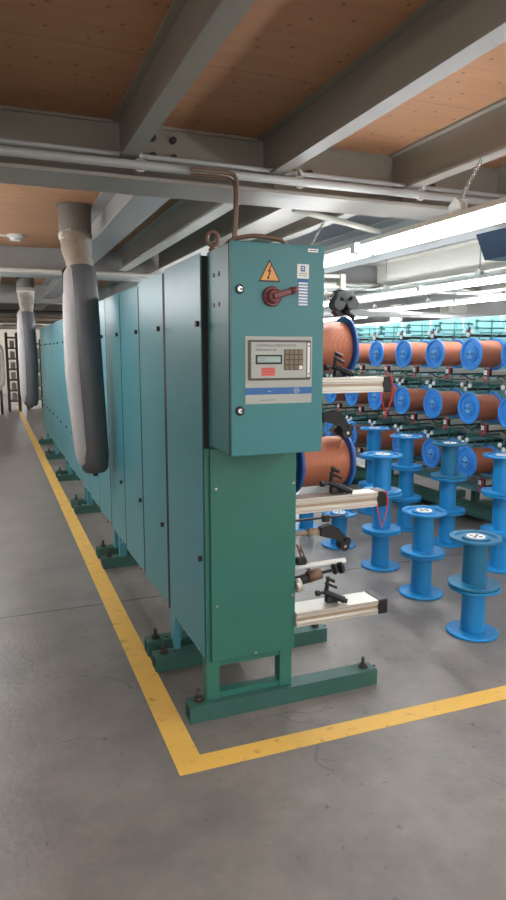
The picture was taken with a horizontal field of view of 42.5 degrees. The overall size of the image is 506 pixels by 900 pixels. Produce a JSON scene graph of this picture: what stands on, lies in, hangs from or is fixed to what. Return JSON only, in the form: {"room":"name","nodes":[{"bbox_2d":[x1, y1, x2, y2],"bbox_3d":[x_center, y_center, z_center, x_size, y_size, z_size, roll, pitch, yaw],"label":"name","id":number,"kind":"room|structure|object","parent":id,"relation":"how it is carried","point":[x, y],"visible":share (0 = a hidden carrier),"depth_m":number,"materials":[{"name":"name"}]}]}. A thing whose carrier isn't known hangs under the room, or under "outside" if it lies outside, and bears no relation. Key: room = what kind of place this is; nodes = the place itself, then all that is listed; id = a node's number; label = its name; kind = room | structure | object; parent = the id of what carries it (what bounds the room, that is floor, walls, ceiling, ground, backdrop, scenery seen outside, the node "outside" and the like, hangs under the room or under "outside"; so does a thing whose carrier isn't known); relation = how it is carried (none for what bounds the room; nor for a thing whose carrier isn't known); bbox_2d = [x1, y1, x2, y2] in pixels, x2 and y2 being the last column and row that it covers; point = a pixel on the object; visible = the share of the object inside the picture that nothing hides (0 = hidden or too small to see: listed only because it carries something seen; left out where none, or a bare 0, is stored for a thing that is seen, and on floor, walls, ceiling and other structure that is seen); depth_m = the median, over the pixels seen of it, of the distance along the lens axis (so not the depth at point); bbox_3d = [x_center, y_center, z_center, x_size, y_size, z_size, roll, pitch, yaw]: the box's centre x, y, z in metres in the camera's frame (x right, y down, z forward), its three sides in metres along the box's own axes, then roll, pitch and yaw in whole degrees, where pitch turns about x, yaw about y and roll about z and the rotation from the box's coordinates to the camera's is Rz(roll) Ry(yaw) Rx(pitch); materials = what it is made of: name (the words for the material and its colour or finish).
{"room":"textile factory","nodes":[
{"label":"textile factory","id":0,"kind":"room"},
{"bbox_2d":[0,323,50,393],"bbox_3d":[-7.308,-4.446,24.795,23.000,4.500,0.200,-3,9,-21],"label":"wall","id":1,"kind":"structure","parent":0,"point":[10,332],"depth_m":24.16,"materials":[{"name":"white paint"}]},
{"bbox_2d":[0,394,505,899],"bbox_3d":[-1.367,0.108,10.349,23.000,0.200,32.000,-3,9,-21],"label":"floor","id":2,"kind":"structure","parent":0,"point":[95,803],"depth_m":2.55,"materials":[{"name":"concrete"}]},
{"bbox_2d":[0,324,16,413],"bbox_3d":[-6.012,-2.023,16.323,1.440,2.233,0.520,-3,9,-21],"label":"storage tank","id":3,"kind":"object","parent":2,"relation":"on","point":[2,360],"visible":0.84,"depth_m":16.11,"materials":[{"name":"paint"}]},
{"bbox_2d":[4,332,21,411],"bbox_3d":[-6.372,-2.071,17.259,0.320,2.050,0.660,-3,9,-21],"label":"storage rack","id":4,"kind":"object","parent":2,"relation":"on","point":[11,343],"visible":0.99,"depth_m":17.00,"materials":[{"name":"metal"}]},
{"bbox_2d":[27,339,42,409],"bbox_3d":[-5.999,-2.083,17.842,0.460,1.900,0.660,-3,9,-21],"label":"storage rack","id":5,"kind":"object","parent":2,"relation":"on","point":[38,349],"visible":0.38,"depth_m":17.74,"materials":[{"name":"metal"}]},
{"bbox_2d":[39,326,60,456],"bbox_3d":[-2.947,-0.997,10.472,0.954,1.950,1.717,-3,9,-21],"label":"tall cabinet","id":6,"kind":"object","parent":2,"relation":"on","point":[44,349],"visible":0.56,"depth_m":10.32,"materials":[{"name":"teal metal"}]},
{"bbox_2d":[47,321,74,477],"bbox_3d":[-2.309,-0.758,8.882,0.954,1.950,1.717,-3,9,-21],"label":"tall cabinet","id":7,"kind":"object","parent":2,"relation":"on","point":[53,329],"visible":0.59,"depth_m":8.69,"materials":[{"name":"teal metal"}]},
{"bbox_2d":[57,319,95,507],"bbox_3d":[-1.670,-0.518,7.292,0.954,1.950,1.717,-3,9,-21],"label":"tall cabinet","id":8,"kind":"object","parent":2,"relation":"on","point":[70,455],"visible":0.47,"depth_m":7.63,"materials":[{"name":"teal metal"}]},
{"bbox_2d":[74,299,129,558],"bbox_3d":[-1.032,-0.278,5.702,0.954,1.950,1.717,-3,9,-21],"label":"tall cabinet","id":9,"kind":"object","parent":2,"relation":"on","point":[98,487],"visible":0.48,"depth_m":5.04,"materials":[{"name":"teal metal"}]},
{"bbox_2d":[101,272,193,656],"bbox_3d":[-0.393,-0.038,4.112,0.954,1.950,1.717,-3,9,-21],"label":"tall cabinet","id":10,"kind":"object","parent":2,"relation":"on","point":[134,316],"visible":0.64,"depth_m":3.73,"materials":[{"name":"teal metal"}]},
{"bbox_2d":[16,406,505,775],"bbox_3d":[-0.559,-0.204,11.744,6.445,0.002,17.945,-3,9,-21],"label":"floor marking","id":11,"kind":"object","parent":2,"relation":"on","point":[185,755],"depth_m":2.86,"materials":[{"name":"yellow paint"}]},
{"bbox_2d":[152,253,392,724],"bbox_3d":[0.060,0.134,3.032,1.011,1.930,0.631,-3,9,-21],"label":"machine","id":12,"kind":"object","parent":2,"relation":"on","point":[234,583],"visible":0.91,"depth_m":2.81,"materials":[{"name":"green metal"}]},
{"bbox_2d":[190,173,235,236],"bbox_3d":[-0.172,-1.051,2.988,0.215,0.418,0.103,3,9,17],"label":"power cable","id":13,"kind":"object","parent":12,"relation":"on","point":[191,174],"visible":0.8,"depth_m":2.95,"materials":[{"name":"brown rubber"}]},
{"bbox_2d":[190,167,238,235],"bbox_3d":[-0.176,-1.068,3.006,0.220,0.446,0.095,1,9,6],"label":"power cable","id":14,"kind":"object","parent":12,"relation":"attached to","point":[192,169],"visible":0.71,"depth_m":2.98,"materials":[{"name":"grey metal"}]},
{"bbox_2d":[207,240,324,456],"bbox_3d":[0.052,-0.377,2.480,0.370,0.764,0.332,-3,9,-21],"label":"control box","id":15,"kind":"object","parent":12,"relation":"attached to","point":[266,300],"visible":1,"depth_m":2.38,"materials":[{"name":"teal metal"}]},
{"bbox_2d":[204,229,219,250],"bbox_3d":[-0.154,-0.798,2.473,0.062,0.080,0.032,-3,9,-21],"label":"lifting eye","id":16,"kind":"object","parent":15,"relation":"on","point":[212,246],"visible":0.94,"depth_m":2.46,"materials":[{"name":"brown metal"}]},
{"bbox_2d":[224,233,286,244],"bbox_3d":[0.014,-0.803,2.528,0.266,0.069,0.048,-2,9,-10],"label":"power cable","id":17,"kind":"object","parent":15,"relation":"attached to","point":[245,236],"visible":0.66,"depth_m":2.51,"materials":[{"name":"brown rubber"}]},
{"bbox_2d":[262,286,298,306],"bbox_3d":[0.100,-0.549,2.322,0.122,0.072,0.054,-3,9,-21],"label":"switch","id":18,"kind":"object","parent":15,"relation":"attached to","point":[272,296],"depth_m":2.32,"materials":[{"name":"red plastic"}]},
{"bbox_2d":[296,514,344,521],"bbox_3d":[0.290,0.307,2.891,0.265,0.030,0.025,-3,9,-21],"label":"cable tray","id":19,"kind":"object","parent":12,"relation":"on","point":[325,518],"depth_m":2.89,"materials":[{"name":"metal"}]},
{"bbox_2d":[296,434,355,492],"bbox_3d":[0.310,0.053,3.071,0.304,0.280,0.280,-3,9,-21],"label":"reel","id":20,"kind":"object","parent":12,"relation":"attached to","point":[312,468],"visible":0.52,"depth_m":2.98,"materials":[{"name":"orange metal"}]},
{"bbox_2d":[323,317,358,376],"bbox_3d":[0.310,-0.473,2.991,0.304,0.280,0.280,-3,9,-21],"label":"reel","id":21,"kind":"object","parent":12,"relation":"attached to","point":[341,335],"visible":0.44,"depth_m":2.91,"materials":[{"name":"orange metal"}]},
{"bbox_2d":[296,513,319,530],"bbox_3d":[0.471,0.562,5.736,0.280,0.278,0.280,-7,11,-39],"label":"reel","id":22,"kind":"object","parent":2,"relation":"on","point":[303,525],"visible":0.16,"depth_m":5.69,"materials":[{"name":"blue plastic"}]},
{"bbox_2d":[321,509,356,549],"bbox_3d":[0.695,0.634,5.260,0.280,0.278,0.280,5,10,30],"label":"reel","id":23,"kind":"object","parent":2,"relation":"on","point":[340,522],"visible":0.66,"depth_m":5.21,"materials":[{"name":"blue plastic"}]},
{"bbox_2d":[322,324,375,470],"bbox_3d":[1.155,-0.690,8.670,0.950,1.880,1.515,-3,9,-21],"label":"rack","id":24,"kind":"object","parent":2,"relation":"on","point":[342,407],"visible":0.16,"depth_m":8.19,"materials":[{"name":"metal"}]},
{"bbox_2d":[325,393,345,402],"bbox_3d":[1.072,-0.725,8.079,0.304,0.280,0.280,-3,9,-21],"label":"reel","id":25,"kind":"object","parent":24,"relation":"attached to","point":[331,397],"visible":0.26,"depth_m":8.01,"materials":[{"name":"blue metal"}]},
{"bbox_2d":[358,484,372,514],"bbox_3d":[1.166,0.470,6.347,0.280,0.278,0.280,2,9,14],"label":"reel","id":26,"kind":"object","parent":2,"relation":"on","point":[367,510],"visible":0.29,"depth_m":6.30,"materials":[{"name":"blue plastic"}]},
{"bbox_2d":[358,456,373,485],"bbox_3d":[1.167,0.195,6.306,0.280,0.278,0.280,3,9,17],"label":"reel","id":27,"kind":"object","parent":26,"relation":"on","point":[369,478],"visible":0.26,"depth_m":6.26,"materials":[{"name":"blue plastic"}]},
{"bbox_2d":[359,426,388,457],"bbox_3d":[1.169,-0.080,6.269,0.280,0.278,0.280,4,10,26],"label":"reel","id":28,"kind":"object","parent":27,"relation":"on","point":[374,432],"visible":0.62,"depth_m":6.21,"materials":[{"name":"blue plastic"}]},
{"bbox_2d":[361,529,400,571],"bbox_3d":[0.930,0.712,4.741,0.280,0.278,0.280,-5,10,-28],"label":"reel","id":29,"kind":"object","parent":2,"relation":"on","point":[379,561],"visible":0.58,"depth_m":4.69,"materials":[{"name":"blue plastic"}]},
{"bbox_2d":[362,492,401,534],"bbox_3d":[0.931,0.438,4.693,0.280,0.278,0.280,-6,11,-37],"label":"reel","id":30,"kind":"object","parent":29,"relation":"on","point":[375,527],"visible":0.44,"depth_m":4.64,"materials":[{"name":"blue plastic"}]},
{"bbox_2d":[362,451,402,495],"bbox_3d":[0.927,0.162,4.662,0.280,0.278,0.280,-8,12,-42],"label":"reel","id":31,"kind":"object","parent":30,"relation":"on","point":[382,465],"visible":0.89,"depth_m":4.61,"materials":[{"name":"blue plastic"}]},
{"bbox_2d":[346,318,465,502],"bbox_3d":[1.714,-0.480,7.278,0.950,1.880,1.515,-3,9,-21],"label":"rack","id":32,"kind":"object","parent":2,"relation":"on","point":[411,376],"visible":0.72,"depth_m":7.04,"materials":[{"name":"metal"}]},
{"bbox_2d":[345,392,368,405],"bbox_3d":[1.258,-0.655,7.615,0.304,0.280,0.280,-3,9,-21],"label":"reel","id":33,"kind":"object","parent":32,"relation":"attached to","point":[352,399],"visible":0.44,"depth_m":7.54,"materials":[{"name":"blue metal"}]},
{"bbox_2d":[350,422,370,444],"bbox_3d":[1.258,-0.183,7.686,0.304,0.280,0.280,-3,9,-21],"label":"reel","id":34,"kind":"object","parent":32,"relation":"attached to","point":[359,436],"visible":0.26,"depth_m":7.58,"materials":[{"name":"orange metal"}]},
{"bbox_2d":[356,341,372,365],"bbox_3d":[1.258,-1.119,7.545,0.304,0.280,0.280,-3,9,-21],"label":"reel","id":35,"kind":"object","parent":32,"relation":"attached to","point":[363,357],"visible":0.22,"depth_m":7.45,"materials":[{"name":"orange metal"}]},
{"bbox_2d":[367,427,399,450],"bbox_3d":[1.444,-0.113,7.222,0.304,0.280,0.280,-3,9,-21],"label":"reel","id":36,"kind":"object","parent":32,"relation":"attached to","point":[386,440],"visible":0.27,"depth_m":7.13,"materials":[{"name":"orange metal"}]},
{"bbox_2d":[368,384,399,409],"bbox_3d":[1.444,-0.585,7.151,0.304,0.280,0.280,-3,9,-21],"label":"reel","id":37,"kind":"object","parent":32,"relation":"attached to","point":[374,399],"visible":0.59,"depth_m":7.08,"materials":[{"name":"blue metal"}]},
{"bbox_2d":[369,341,399,366],"bbox_3d":[1.444,-1.049,7.081,0.304,0.280,0.280,-3,9,-21],"label":"reel","id":38,"kind":"object","parent":32,"relation":"attached to","point":[380,353],"visible":0.76,"depth_m":7.01,"materials":[{"name":"orange metal"}]},
{"bbox_2d":[355,470,439,498],"bbox_3d":[1.589,0.370,7.353,0.320,0.025,1.490,-3,9,-21],"label":"drip tray","id":39,"kind":"object","parent":32,"relation":"on","point":[423,491],"depth_m":7.09,"materials":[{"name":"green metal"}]},
{"bbox_2d":[392,432,428,457],"bbox_3d":[1.631,-0.043,6.758,0.304,0.280,0.280,-3,9,-21],"label":"reel","id":40,"kind":"object","parent":32,"relation":"attached to","point":[418,443],"visible":0.32,"depth_m":6.71,"materials":[{"name":"orange metal"}]},
{"bbox_2d":[394,386,428,413],"bbox_3d":[1.631,-0.515,6.687,0.304,0.280,0.280,-3,9,-21],"label":"reel","id":41,"kind":"object","parent":32,"relation":"attached to","point":[405,399],"visible":0.87,"depth_m":6.61,"materials":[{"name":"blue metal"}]},
{"bbox_2d":[395,340,429,367],"bbox_3d":[1.631,-0.979,6.617,0.304,0.280,0.280,-3,9,-21],"label":"reel","id":42,"kind":"object","parent":32,"relation":"attached to","point":[407,353],"visible":0.87,"depth_m":6.55,"materials":[{"name":"orange metal"}]},
{"bbox_2d":[391,498,420,531],"bbox_3d":[1.345,0.557,5.769,0.280,0.278,0.280,1,9,4],"label":"reel","id":43,"kind":"object","parent":2,"relation":"on","point":[404,521],"visible":0.44,"depth_m":5.72,"materials":[{"name":"blue plastic"}]},
{"bbox_2d":[392,467,422,500],"bbox_3d":[1.347,0.283,5.722,0.280,0.278,0.280,-5,10,-32],"label":"reel","id":44,"kind":"object","parent":43,"relation":"on","point":[406,476],"visible":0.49,"depth_m":5.67,"materials":[{"name":"blue plastic"}]},
{"bbox_2d":[390,433,422,468],"bbox_3d":[1.340,0.008,5.686,0.280,0.278,0.280,-1,9,-5],"label":"reel","id":45,"kind":"object","parent":44,"relation":"on","point":[406,441],"visible":0.97,"depth_m":5.63,"materials":[{"name":"blue plastic"}]},
{"bbox_2d":[399,551,444,600],"bbox_3d":[1.090,0.793,4.208,0.280,0.278,0.280,-4,9,-24],"label":"reel","id":46,"kind":"object","parent":2,"relation":"on","point":[420,587],"visible":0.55,"depth_m":4.16,"materials":[{"name":"blue plastic"}]},
{"bbox_2d":[400,505,446,558],"bbox_3d":[1.091,0.519,4.160,0.280,0.278,0.280,-3,9,-19],"label":"reel","id":47,"kind":"object","parent":46,"relation":"on","point":[422,546],"visible":1,"depth_m":4.11,"materials":[{"name":"blue plastic"}]},
{"bbox_2d":[433,512,465,547],"bbox_3d":[1.584,0.626,5.314,0.280,0.278,0.280,8,12,43],"label":"reel","id":48,"kind":"object","parent":2,"relation":"on","point":[446,523],"visible":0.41,"depth_m":5.26,"materials":[{"name":"blue plastic"}]},
{"bbox_2d":[431,476,466,513],"bbox_3d":[1.580,0.352,5.268,0.280,0.278,0.280,3,9,18],"label":"reel","id":49,"kind":"object","parent":48,"relation":"on","point":[447,501],"visible":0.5,"depth_m":5.21,"materials":[{"name":"blue plastic"}]},
{"bbox_2d":[431,440,467,479],"bbox_3d":[1.580,0.076,5.230,0.280,0.278,0.280,-8,11,-41],"label":"reel","id":50,"kind":"object","parent":49,"relation":"on","point":[449,451],"visible":1,"depth_m":5.18,"materials":[{"name":"blue plastic"}]},
{"bbox_2d":[440,304,466,319],"bbox_3d":[3.324,-1.260,10.938,0.420,2.330,0.420,-3,9,-21],"label":"steel column","id":51,"kind":"structure","parent":2,"relation":"on","point":[459,308],"depth_m":10.67,"materials":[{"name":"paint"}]},
{"bbox_2d":[324,309,505,315],"bbox_3d":[4.262,-2.275,10.998,9.800,0.040,0.060,-3,9,-21],"label":"rail","id":52,"kind":"object","parent":51,"relation":"attached to","point":[325,310],"visible":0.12,"depth_m":10.33,"materials":[{"name":"metal"}]},
{"bbox_2d":[423,315,505,521],"bbox_3d":[2.273,-0.270,5.885,0.950,1.880,1.515,-3,9,-21],"label":"rack","id":53,"kind":"object","parent":2,"relation":"on","point":[481,380],"visible":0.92,"depth_m":6.09,"materials":[{"name":"metal"}]},
{"bbox_2d":[421,438,459,467],"bbox_3d":[1.817,0.027,6.294,0.304,0.280,0.280,-3,9,-21],"label":"reel","id":54,"kind":"object","parent":53,"relation":"attached to","point":[431,454],"visible":0.57,"depth_m":6.25,"materials":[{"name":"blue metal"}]},
{"bbox_2d":[423,389,462,418],"bbox_3d":[1.817,-0.445,6.223,0.304,0.280,0.280,-3,9,-21],"label":"reel","id":55,"kind":"object","parent":53,"relation":"attached to","point":[435,403],"visible":0.9,"depth_m":6.15,"materials":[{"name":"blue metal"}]},
{"bbox_2d":[425,339,463,368],"bbox_3d":[1.817,-0.909,6.153,0.304,0.280,0.280,-3,9,-21],"label":"reel","id":56,"kind":"object","parent":53,"relation":"attached to","point":[438,353],"visible":0.91,"depth_m":6.08,"materials":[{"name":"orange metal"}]},
{"bbox_2d":[423,495,491,521],"bbox_3d":[2.148,0.580,5.961,0.320,0.025,1.490,-3,9,-21],"label":"drip tray","id":57,"kind":"object","parent":53,"relation":"on","point":[471,508],"depth_m":6.13,"materials":[{"name":"green metal"}]},
{"bbox_2d":[457,444,498,476],"bbox_3d":[2.003,0.097,5.830,0.304,0.280,0.280,-3,9,-21],"label":"reel","id":58,"kind":"object","parent":53,"relation":"attached to","point":[471,461],"visible":0.84,"depth_m":5.76,"materials":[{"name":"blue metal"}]},
{"bbox_2d":[458,392,501,423],"bbox_3d":[2.003,-0.375,5.759,0.304,0.280,0.280,-3,9,-21],"label":"reel","id":59,"kind":"object","parent":53,"relation":"attached to","point":[472,407],"visible":0.96,"depth_m":5.69,"materials":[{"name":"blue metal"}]},
{"bbox_2d":[460,338,503,369],"bbox_3d":[2.003,-0.840,5.689,0.304,0.280,0.280,-3,9,-21],"label":"reel","id":60,"kind":"object","parent":53,"relation":"attached to","point":[474,353],"visible":0.95,"depth_m":5.62,"materials":[{"name":"orange metal"}]},
{"bbox_2d":[498,397,505,428],"bbox_3d":[2.190,-0.305,5.295,0.304,0.280,0.280,-3,9,-21],"label":"reel","id":61,"kind":"object","parent":53,"relation":"attached to","point":[502,406],"visible":1,"depth_m":5.34,"materials":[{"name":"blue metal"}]},
{"bbox_2d":[446,584,500,642],"bbox_3d":[1.225,0.882,3.617,0.280,0.278,0.280,2,9,13],"label":"reel","id":62,"kind":"object","parent":2,"relation":"on","point":[472,627],"visible":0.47,"depth_m":3.56,"materials":[{"name":"blue plastic"}]},
{"bbox_2d":[447,530,502,592],"bbox_3d":[1.220,0.607,3.576,0.280,0.278,0.280,-6,10,-34],"label":"reel","id":63,"kind":"object","parent":62,"relation":"on","point":[473,578],"visible":1,"depth_m":3.53,"materials":[{"name":"blue plastic"}]},
{"bbox_2d":[487,536,505,573],"bbox_3d":[1.780,0.718,4.700,0.280,0.278,0.280,-1,9,-4],"label":"reel","id":64,"kind":"object","parent":2,"relation":"on","point":[496,563],"visible":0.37,"depth_m":4.65,"materials":[{"name":"blue plastic"}]},
{"bbox_2d":[480,493,505,535],"bbox_3d":[1.782,0.444,4.658,0.280,0.278,0.280,-1,9,-9],"label":"reel","id":65,"kind":"object","parent":64,"relation":"on","point":[498,525],"visible":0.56,"depth_m":4.61,"materials":[{"name":"blue plastic"}]},
{"bbox_2d":[481,452,505,496],"bbox_3d":[1.772,0.169,4.619,0.280,0.278,0.280,3,9,18],"label":"reel","id":66,"kind":"object","parent":65,"relation":"on","point":[498,488],"visible":1,"depth_m":4.57,"materials":[{"name":"blue plastic"}]},
{"bbox_2d":[0,0,505,301],"bbox_3d":[0.396,-3.085,13.186,17.100,0.030,27.200,-3,9,-21],"label":"ceiling","id":67,"kind":"structure","parent":0,"point":[77,57],"depth_m":2.53,"materials":[{"name":"brown wood"}]},
{"bbox_2d":[16,277,38,407],"bbox_3d":[-3.136,-1.514,9.056,0.281,1.844,0.388,-3,9,-21],"label":"duct","id":68,"kind":"object","parent":67,"relation":"hanging from","point":[26,328],"visible":0.92,"depth_m":8.92,"materials":[{"name":"grey fabric"}]},
{"bbox_2d":[42,278,61,298],"bbox_3d":[-2.605,-2.290,8.755,0.200,0.219,3.750,-3,9,-21],"label":"ceiling beam","id":69,"kind":"structure","parent":67,"relation":"attached to","point":[54,285],"depth_m":9.55,"materials":[{"name":"metal"}]},
{"bbox_2d":[55,202,108,475],"bbox_3d":[-1.245,-0.812,4.737,0.280,1.944,0.737,-3,9,-18],"label":"duct","id":70,"kind":"object","parent":67,"relation":"hanging from","point":[84,376],"visible":1,"depth_m":4.46,"materials":[{"name":"grey fabric"}]},
{"bbox_2d":[105,281,137,295],"bbox_3d":[-1.675,-2.345,9.120,0.200,0.219,3.750,-3,9,-21],"label":"ceiling beam","id":71,"kind":"structure","parent":67,"relation":"attached to","point":[116,287],"depth_m":10.01,"materials":[{"name":"metal"}]},
{"bbox_2d":[91,192,169,264],"bbox_3d":[-1.164,-1.711,5.014,0.195,0.249,3.750,-3,9,-21],"label":"ceiling beam","id":72,"kind":"structure","parent":67,"relation":"attached to","point":[114,216],"depth_m":4.43,"materials":[{"name":"metal"}]},
{"bbox_2d":[118,199,239,271],"bbox_3d":[-0.697,-1.754,5.196,0.090,0.219,3.750,-3,9,-21],"label":"ceiling beam","id":73,"kind":"structure","parent":67,"relation":"attached to","point":[184,217],"depth_m":5.03,"materials":[{"name":"metal"}]},
{"bbox_2d":[112,0,254,159],"bbox_3d":[0.178,-1.135,1.062,0.076,0.209,4.335,-3,9,-21],"label":"ceiling beam","id":74,"kind":"structure","parent":67,"relation":"attached to","point":[190,33],"depth_m":2.15,"materials":[{"name":"metal"}]},
{"bbox_2d":[0,303,439,322],"bbox_3d":[-0.804,-3.337,15.931,16.500,0.289,0.300,-3,9,-21],"label":"girder","id":75,"kind":"object","parent":67,"relation":"attached to","point":[3,306],"visible":0.02,"depth_m":14.54,"materials":[{"name":"metal"}]},
{"bbox_2d":[148,204,318,273],"bbox_3d":[-0.329,-1.766,5.341,0.240,0.239,3.750,-3,9,-21],"label":"ceiling beam","id":76,"kind":"structure","parent":67,"relation":"attached to","point":[251,219],"depth_m":4.93,"materials":[{"name":"metal"}]},
{"bbox_2d":[0,267,505,292],"bbox_3d":[-0.986,-1.878,7.025,9.500,0.044,0.044,-3,9,-21],"label":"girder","id":77,"kind":"object","parent":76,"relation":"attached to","point":[2,269],"visible":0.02,"depth_m":6.85,"materials":[{"name":"metal"}]},
{"bbox_2d":[292,209,381,234],"bbox_3d":[0.511,-1.361,3.863,0.706,0.086,0.037,-6,11,-36],"label":"ceiling pipe","id":78,"kind":"object","parent":76,"relation":"attached to","point":[314,214],"visible":0.89,"depth_m":3.84,"materials":[{"name":"metal"}]},
{"bbox_2d":[0,245,495,294],"bbox_3d":[2.186,-2.215,8.487,16.500,0.289,0.300,-3,9,-21],"label":"girder","id":79,"kind":"object","parent":67,"relation":"attached to","point":[10,256],"visible":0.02,"depth_m":6.98,"materials":[{"name":"metal"}]},
{"bbox_2d":[0,105,505,227],"bbox_3d":[3.680,-1.653,4.765,16.500,0.289,0.300,-3,9,-21],"label":"girder","id":80,"kind":"object","parent":67,"relation":"attached to","point":[18,123],"visible":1,"depth_m":3.21,"materials":[{"name":"metal"}]},
{"bbox_2d":[133,133,188,180],"bbox_3d":[-0.439,-1.408,3.119,0.275,0.215,0.038,-3,9,-21],"label":"plate","id":81,"kind":"object","parent":80,"relation":"attached to","point":[168,145],"visible":0.53,"depth_m":3.13,"materials":[{"name":"paint"}]},
{"bbox_2d":[273,153,321,193],"bbox_3d":[0.239,-1.448,3.386,0.275,0.215,0.038,-3,9,-21],"label":"plate","id":82,"kind":"object","parent":80,"relation":"attached to","point":[314,165],"visible":0.22,"depth_m":3.41,"materials":[{"name":"paint"}]},
{"bbox_2d":[400,179,442,205],"bbox_3d":[0.960,-1.491,3.668,0.275,0.215,0.038,-3,9,-21],"label":"plate","id":83,"kind":"object","parent":80,"relation":"attached to","point":[438,183],"visible":0.08,"depth_m":3.70,"materials":[{"name":"paint"}]},
{"bbox_2d":[476,228,505,261],"bbox_3d":[1.855,-1.320,4.160,0.770,0.190,0.358,-3,9,-21],"label":"display","id":84,"kind":"object","parent":80,"relation":"hanging from","point":[492,244],"visible":1,"depth_m":4.10,"materials":[{"name":"blue plastic"}]},
{"bbox_2d":[0,284,505,313],"bbox_3d":[0.691,-2.776,12.209,16.500,0.289,0.300,-3,9,-21],"label":"girder","id":85,"kind":"object","parent":67,"relation":"attached to","point":[8,294],"visible":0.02,"depth_m":12.78,"materials":[{"name":"metal"}]},
{"bbox_2d":[251,211,354,242],"bbox_3d":[0.033,-1.797,5.482,0.080,0.219,3.750,-3,9,-21],"label":"ceiling beam","id":86,"kind":"structure","parent":67,"relation":"attached to","point":[308,224],"depth_m":4.71,"materials":[{"name":"metal"}]},
{"bbox_2d":[325,290,432,306],"bbox_3d":[2.135,-2.571,10.616,0.200,0.219,3.750,-3,9,-21],"label":"ceiling beam","id":87,"kind":"structure","parent":67,"relation":"attached to","point":[356,292],"depth_m":10.85,"materials":[{"name":"metal"}]},
{"bbox_2d":[258,0,505,175],"bbox_3d":[0.856,-1.176,1.328,0.076,0.209,4.335,-3,9,-21],"label":"ceiling beam","id":88,"kind":"structure","parent":67,"relation":"attached to","point":[441,37],"depth_m":2.26,"materials":[{"name":"metal"}]},
{"bbox_2d":[0,145,495,204],"bbox_3d":[-0.700,-1.260,2.826,6.900,0.040,0.040,-3,9,-21],"label":"ceiling pipe","id":89,"kind":"object","parent":88,"relation":"attached to","point":[10,151],"visible":1,"depth_m":3.06,"materials":[{"name":"metal"}]},
{"bbox_2d":[312,218,500,272],"bbox_3d":[1.028,-1.846,5.874,0.300,0.239,3.750,-3,9,-21],"label":"ceiling beam","id":90,"kind":"structure","parent":67,"relation":"attached to","point":[391,224],"depth_m":5.54,"materials":[{"name":"metal"}]},
{"bbox_2d":[324,248,505,306],"bbox_3d":[1.449,-1.923,7.201,0.160,0.466,4.500,-3,9,-21],"label":"fluorescent light","id":91,"kind":"object","parent":67,"relation":"hanging from","point":[479,278],"visible":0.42,"depth_m":6.29,"materials":[{"name":"white"}]},
{"bbox_2d":[361,291,505,310],"bbox_3d":[2.644,-2.368,9.899,0.160,0.382,4.500,-3,9,-21],"label":"fluorescent light","id":92,"kind":"object","parent":67,"relation":"hanging from","point":[499,295],"visible":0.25,"depth_m":9.47,"materials":[{"name":"white plastic"}]},
{"bbox_2d":[366,239,505,290],"bbox_3d":[2.236,-1.878,6.354,0.300,0.319,3.750,-3,9,-21],"label":"ceiling beam","id":93,"kind":"structure","parent":67,"relation":"attached to","point":[462,259],"depth_m":6.97,"materials":[{"name":"metal"}]},
{"bbox_2d":[388,97,505,189],"bbox_3d":[1.576,-1.218,1.611,0.076,0.209,4.335,-3,9,-21],"label":"ceiling beam","id":94,"kind":"structure","parent":67,"relation":"attached to","point":[457,147],"depth_m":3.12,"materials":[{"name":"metal"}]},
{"bbox_2d":[0,138,505,197],"bbox_3d":[-0.715,-1.315,2.855,6.900,0.022,0.022,-3,9,-21],"label":"ceiling pipe","id":95,"kind":"object","parent":94,"relation":"attached to","point":[2,140],"visible":1,"depth_m":3.07,"materials":[{"name":"metal"}]},
{"bbox_2d":[310,158,505,267],"bbox_3d":[0.641,-1.246,3.606,0.201,0.319,3.000,-3,9,-21],"label":"fluorescent light","id":96,"kind":"object","parent":94,"relation":"hanging from","point":[459,218],"visible":0.86,"depth_m":3.03,"materials":[{"name":"white"}]},
{"bbox_2d":[405,294,496,306],"bbox_3d":[3.762,-2.667,11.255,0.250,0.219,3.750,-3,9,-21],"label":"ceiling beam","id":97,"kind":"structure","parent":67,"relation":"attached to","point":[434,297],"depth_m":12.12,"materials":[{"name":"metal"}]},
{"bbox_2d":[469,282,505,292],"bbox_3d":[3.653,-1.977,6.909,0.250,0.289,3.750,-3,9,-21],"label":"ceiling beam","id":98,"kind":"structure","parent":67,"relation":"attached to","point":[501,286],"depth_m":8.35,"materials":[{"name":"metal"}]},
{"bbox_2d":[494,165,505,198],"bbox_3d":[2.255,-1.258,1.877,0.076,0.209,4.335,-3,9,-21],"label":"ceiling beam","id":99,"kind":"structure","parent":67,"relation":"attached to","point":[501,179],"depth_m":3.83,"materials":[{"name":"metal"}]},
{"bbox_2d":[324,312,484,318],"bbox_3d":[4.502,-2.101,10.414,9.800,0.050,0.060,-3,9,-21],"label":"rail","id":100,"kind":"object","parent":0,"point":[325,313],"visible":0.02,"depth_m":9.51,"materials":[{"name":"metal"}]},
{"bbox_3d":[-4.843,-2.808,12.185,0.090,0.219,3.750,-3,9,-21],"label":"ceiling beam","id":101,"kind":"structure","parent":0,"visible":0},
{"bbox_2d":[0,316,62,320],"bbox_3d":[-5.277,-2.644,13.042,6.000,0.080,0.080,-3,9,-21],"label":"ceiling pipe","id":102,"kind":"object","parent":101,"relation":"attached to","point":[5,318],"visible":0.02,"depth_m":13.36,"materials":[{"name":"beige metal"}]},
{"bbox_2d":[0,310,62,313],"bbox_3d":[-4.871,-2.571,12.019,6.000,0.060,0.060,-3,9,-21],"label":"ceiling pipe","id":103,"kind":"object","parent":101,"relation":"attached to","point":[1,311],"visible":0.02,"depth_m":12.32,"materials":[{"name":"metal"}]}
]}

